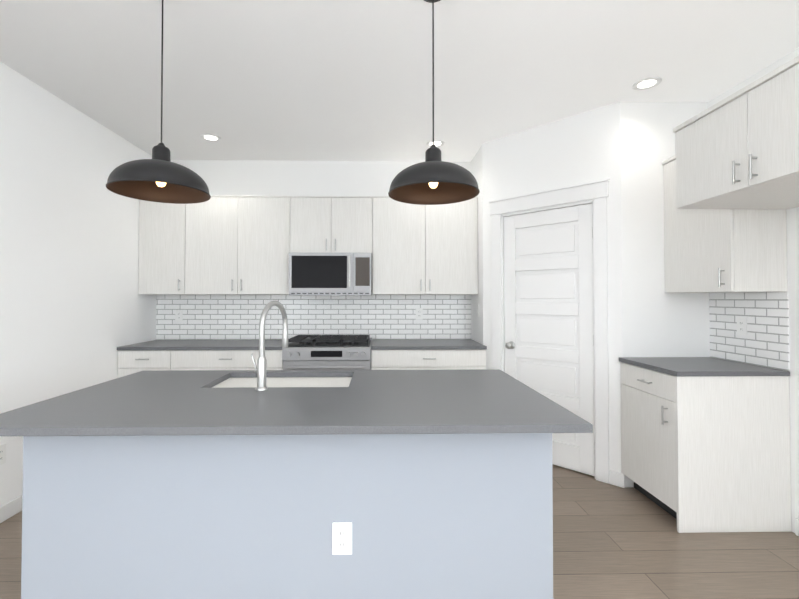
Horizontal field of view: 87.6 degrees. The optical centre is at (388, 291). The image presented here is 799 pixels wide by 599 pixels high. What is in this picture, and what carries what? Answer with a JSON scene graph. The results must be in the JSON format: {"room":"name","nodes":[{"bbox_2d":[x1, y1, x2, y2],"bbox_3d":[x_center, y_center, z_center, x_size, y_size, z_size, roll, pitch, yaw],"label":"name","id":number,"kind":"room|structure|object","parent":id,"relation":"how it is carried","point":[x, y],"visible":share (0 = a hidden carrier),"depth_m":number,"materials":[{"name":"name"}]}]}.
{"room":"kitchen","nodes":[
{"label":"kitchen","id":0,"kind":"room"},
{"bbox_2d":[0,62,155,505],"bbox_3d":[-2.326,-0.035,0.307,0.120,2.740,7.800,0,-1,-1],"label":"wall","id":1,"kind":"structure","parent":0,"point":[76,309],"depth_m":2.92,"materials":[{"name":"white paint"}]},
{"bbox_2d":[0,443,5,464],"bbox_3d":[-2.304,0.970,2.472,0.008,0.116,0.072,0,-1,-1],"label":"outlet","id":2,"kind":"object","parent":1,"relation":"attached to","point":[2,453],"visible":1,"depth_m":2.49,"materials":[{"name":"white plastic"}]},
{"bbox_2d":[0,495,21,522],"bbox_3d":[-2.253,1.283,-0.008,0.014,0.095,7.170,0,-1,-1],"label":"baseboard","id":3,"kind":"structure","parent":1,"relation":"attached to","point":[11,508],"depth_m":2.53,"materials":[{"name":"white wood"}]},
{"bbox_2d":[171,160,470,339],"bbox_3d":[-0.039,0.030,4.311,4.850,2.740,0.120,0,-1,-1],"label":"wall","id":4,"kind":"structure","parent":0,"point":[286,178],"depth_m":4.25,"materials":[{"name":"white paint"}]},
{"bbox_2d":[138,200,185,294],"bbox_3d":[-2.121,-0.438,4.053,0.431,0.928,0.328,0,-1,-1],"label":"upper cabinet","id":5,"kind":"object","parent":4,"relation":"attached to","point":[162,226],"depth_m":3.89,"materials":[{"name":"laminate"}]},
{"bbox_2d":[186,195,289,294],"bbox_3d":[-1.417,-0.438,4.066,0.977,0.928,0.328,0,-1,-1],"label":"upper cabinet","id":6,"kind":"object","parent":4,"relation":"attached to","point":[227,245],"depth_m":3.90,"materials":[{"name":"laminate"}]},
{"bbox_2d":[156,295,470,339],"bbox_3d":[-0.747,0.256,4.230,3.188,0.453,0.006,0,-1,-1],"label":"tile backsplash","id":7,"kind":"structure","parent":4,"relation":"attached to","point":[221,317],"depth_m":4.23,"materials":[{"name":"white tile"}]},
{"bbox_2d":[175,310,182,321],"bbox_3d":[-2.112,0.243,4.196,0.072,0.116,0.008,0,-1,-1],"label":"outlet","id":8,"kind":"object","parent":7,"relation":"attached to","point":[178,315],"visible":1,"depth_m":4.20,"materials":[{"name":"white plastic"}]},
{"bbox_2d":[416,308,422,318],"bbox_3d":[0.315,0.224,4.244,0.072,0.116,0.008,0,-1,-1],"label":"outlet","id":9,"kind":"object","parent":7,"relation":"attached to","point":[419,313],"visible":1,"depth_m":4.24,"materials":[{"name":"white plastic"}]},
{"bbox_2d":[290,196,373,254],"bbox_3d":[-0.543,-0.632,4.087,0.772,0.540,0.328,0,-1,-1],"label":"upper cabinet","id":10,"kind":"object","parent":4,"relation":"attached to","point":[318,224],"depth_m":3.92,"materials":[{"name":"laminate"}]},
{"bbox_2d":[289,253,371,294],"bbox_3d":[-0.540,-0.164,4.011,0.761,0.393,0.462,0,-1,-1],"label":"microwave","id":11,"kind":"object","parent":10,"relation":"attached to","point":[330,273],"visible":1,"depth_m":3.83,"materials":[{"name":"silver metal"}]},
{"bbox_2d":[372,196,477,294],"bbox_3d":[0.346,-0.437,4.101,1.002,0.928,0.328,0,-1,-1],"label":"upper cabinet","id":12,"kind":"object","parent":4,"relation":"attached to","point":[419,249],"depth_m":3.94,"materials":[{"name":"laminate"}]},
{"bbox_2d":[0,464,798,598],"bbox_3d":[0.038,1.386,0.330,4.850,0.100,8.040,0,-1,-1],"label":"floor","id":13,"kind":"structure","parent":0,"point":[610,541],"depth_m":2.16,"materials":[{"name":"brown wood"}]},
{"bbox_2d":[118,352,172,377],"bbox_3d":[-2.110,0.949,3.886,0.448,0.888,0.617,0,-1,-1],"label":"base cabinet","id":14,"kind":"object","parent":13,"relation":"on","point":[159,355],"depth_m":3.58,"materials":[{"name":"laminate"}]},
{"bbox_2d":[173,348,282,369],"bbox_3d":[-1.404,0.950,3.899,0.965,0.888,0.617,0,-1,-1],"label":"base cabinet","id":15,"kind":"object","parent":13,"relation":"on","point":[181,360],"depth_m":3.60,"materials":[{"name":"laminate"}]},
{"bbox_2d":[117,340,291,351],"bbox_3d":[-1.627,0.491,3.891,1.414,0.028,0.627,0,-1,-1],"label":"countertop","id":16,"kind":"structure","parent":15,"relation":"on","point":[154,345],"depth_m":3.61,"materials":[{"name":"grey stone"}]},
{"bbox_2d":[21,433,552,598],"bbox_3d":[-0.370,0.919,1.976,1.980,0.888,0.906,0,-1,-1],"label":"kitchen island","id":17,"kind":"object","parent":13,"relation":"on","point":[233,484],"depth_m":1.54,"materials":[{"name":"grey paint"}]},
{"bbox_2d":[0,369,592,436],"bbox_3d":[-0.372,0.459,1.888,2.076,0.028,1.070,0,-1,-1],"label":"island countertop","id":18,"kind":"structure","parent":17,"relation":"on","point":[169,403],"depth_m":1.57,"materials":[{"name":"grey stone"}]},
{"bbox_2d":[251,300,287,390],"bbox_3d":[-0.571,0.244,1.998,0.133,0.406,0.251,0,-1,-1],"label":"faucet","id":19,"kind":"object","parent":18,"relation":"on","point":[260,368],"visible":1,"depth_m":1.89,"materials":[{"name":"silver metal"}]},
{"bbox_2d":[216,373,351,384],"bbox_3d":[-0.536,0.595,2.142,0.726,0.260,0.426,0,-1,-1],"label":"sink","id":20,"kind":"object","parent":18,"relation":"in","point":[237,378],"depth_m":2.28,"materials":[{"name":"white ceramic"}]},
{"bbox_2d":[332,522,351,554],"bbox_3d":[-0.170,0.910,1.535,0.072,0.116,0.008,0,-1,-1],"label":"outlet","id":21,"kind":"object","parent":17,"relation":"attached to","point":[341,538],"visible":1,"depth_m":1.53,"materials":[{"name":"white plastic"}]},
{"bbox_2d":[282,335,371,369],"bbox_3d":[-0.537,0.907,3.864,0.758,0.970,0.686,0,-1,-1],"label":"range","id":22,"kind":"object","parent":13,"relation":"on","point":[326,352],"visible":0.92,"depth_m":3.58,"materials":[{"name":"silver metal"}]},
{"bbox_2d":[371,339,486,369],"bbox_3d":[0.348,0.936,3.916,1.008,0.915,0.652,0,-1,-1],"label":"base cabinet","id":23,"kind":"object","parent":13,"relation":"on","point":[427,354],"visible":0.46,"depth_m":3.63,"materials":[{"name":"laminate"}]},
{"bbox_2d":[619,357,791,532],"bbox_3d":[1.953,0.915,2.653,0.688,0.915,0.580,0,-1,-1],"label":"base cabinet","id":24,"kind":"object","parent":13,"relation":"on","point":[705,444],"visible":1,"depth_m":2.38,"materials":[{"name":"laminate"}]},
{"bbox_2d":[0,0,798,161],"bbox_3d":[0.038,-1.454,0.376,4.850,0.100,8.040,0,-1,-1],"label":"ceiling","id":25,"kind":"structure","parent":0,"point":[307,80],"depth_m":2.50,"materials":[{"name":"white paint"}]},
{"bbox_2d":[106,0,210,203],"bbox_3d":[-1.016,-0.909,1.867,0.410,0.939,0.410,0,-1,-1],"label":"pendant light","id":26,"kind":"object","parent":25,"relation":"hanging from","point":[160,176],"visible":1,"depth_m":1.83,"materials":[{"name":"black metal"}]},
{"bbox_2d":[200,134,220,141],"bbox_3d":[-1.554,-1.347,3.644,0.168,0.008,0.168,0,-1,-1],"label":"recessed light","id":27,"kind":"object","parent":25,"relation":"in","point":[211,137],"visible":1,"depth_m":3.63,"materials":[{"name":"white plastic"}]},
{"bbox_2d":[388,0,479,204],"bbox_3d":[0.204,-0.909,1.891,0.410,0.939,0.410,0,-1,-1],"label":"pendant light","id":28,"kind":"object","parent":25,"relation":"hanging from","point":[433,179],"visible":1,"depth_m":1.88,"materials":[{"name":"black painted metal"}]},
{"bbox_2d":[426,140,444,146],"bbox_3d":[0.427,-1.344,3.782,0.168,0.008,0.168,0,-1,-1],"label":"recessed light","id":29,"kind":"object","parent":25,"relation":"in","point":[438,143],"visible":0.85,"depth_m":3.77,"materials":[{"name":"white"}]},
{"bbox_2d":[632,77,661,90],"bbox_3d":[1.693,-1.361,2.727,0.168,0.008,0.168,0,-1,-1],"label":"recessed light","id":30,"kind":"object","parent":25,"relation":"in","point":[646,83],"visible":1,"depth_m":2.72,"materials":[{"name":"white plastic"}]},
{"bbox_2d":[471,145,482,343],"bbox_3d":[0.902,0.025,4.020,0.100,2.740,0.500,0,-1,-1],"label":"wall","id":31,"kind":"structure","parent":0,"point":[477,321],"depth_m":3.90,"materials":[{"name":"white paint"}]},
{"bbox_2d":[476,304,478,316],"bbox_3d":[0.848,0.176,3.964,0.008,0.115,0.075,0,-1,-1],"label":"switch plate","id":32,"kind":"object","parent":31,"relation":"attached to","point":[477,309],"visible":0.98,"depth_m":3.96,"materials":[{"name":"white plastic"}]},
{"bbox_2d":[482,102,622,473],"bbox_3d":[1.293,0.015,3.397,0.100,2.740,1.142,1,-1,-44],"label":"wall","id":33,"kind":"structure","parent":0,"point":[579,148],"depth_m":3.21,"materials":[{"name":"white paint"}]},
{"bbox_2d":[489,178,609,483],"bbox_3d":[1.286,0.284,3.380,0.128,2.201,0.990,1,-1,-45],"label":"door frame","id":34,"kind":"structure","parent":33,"relation":"attached to","point":[597,191],"depth_m":3.08,"materials":[{"name":"white wood"}]},
{"bbox_2d":[504,204,594,475],"bbox_3d":[1.262,0.356,3.342,0.107,2.031,0.755,1,-1,-45],"label":"pantry door","id":35,"kind":"structure","parent":33,"relation":"in","point":[548,294],"depth_m":3.31,"materials":[{"name":"white wood"}]},
{"bbox_2d":[609,470,624,487],"bbox_3d":[1.256,1.336,3.332,0.014,0.095,1.152,1,-1,-45],"label":"baseboard","id":36,"kind":"structure","parent":33,"relation":"attached to","point":[616,479],"depth_m":2.95,"materials":[{"name":"white wood"}]},
{"bbox_2d":[620,101,709,486],"bbox_3d":[1.974,0.009,3.010,0.635,2.740,0.100,0,-1,-1],"label":"wall","id":37,"kind":"structure","parent":0,"point":[657,321],"depth_m":2.96,"materials":[{"name":"white paint"}]},
{"bbox_2d":[708,48,798,532],"bbox_3d":[2.403,-0.033,0.399,0.120,2.740,7.800,0,-1,-1],"label":"wall","id":38,"kind":"structure","parent":0,"point":[792,217],"depth_m":2.37,"materials":[{"name":"white paint"}]},
{"bbox_2d":[662,156,787,292],"bbox_3d":[2.114,-0.465,2.686,0.364,0.937,0.566,0,-1,-1],"label":"upper cabinet","id":39,"kind":"object","parent":38,"relation":"attached to","point":[723,250],"visible":0.6,"depth_m":2.46,"materials":[{"name":"laminate"}]},
{"bbox_2d":[673,56,798,208],"bbox_3d":[1.968,-0.716,1.918,0.687,0.464,0.963,0,-1,-1],"label":"upper cabinet","id":40,"kind":"object","parent":38,"relation":"attached to","point":[738,149],"visible":1,"depth_m":1.98,"materials":[{"name":"laminate"}]},
{"bbox_2d":[709,292,789,370],"bbox_3d":[2.295,0.231,2.677,0.006,0.453,0.569,0,-1,-1],"label":"tile backsplash","id":41,"kind":"structure","parent":38,"relation":"attached to","point":[764,342],"depth_m":2.62,"materials":[{"name":"white tile"}]},
{"bbox_2d":[737,317,746,335],"bbox_3d":[2.287,0.224,2.693,0.008,0.116,0.072,0,-1,-1],"label":"outlet","id":42,"kind":"object","parent":41,"relation":"attached to","point":[741,325],"visible":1,"depth_m":2.69,"materials":[{"name":"white plastic"}]},
{"bbox_2d":[795,518,798,535],"bbox_3d":[2.354,1.274,-0.579,0.014,0.095,5.850,0,-1,-1],"label":"baseboard","id":43,"kind":"structure","parent":38,"relation":"attached to","point":[797,526],"depth_m":2.33,"materials":[{"name":"white wood"}]}
]}

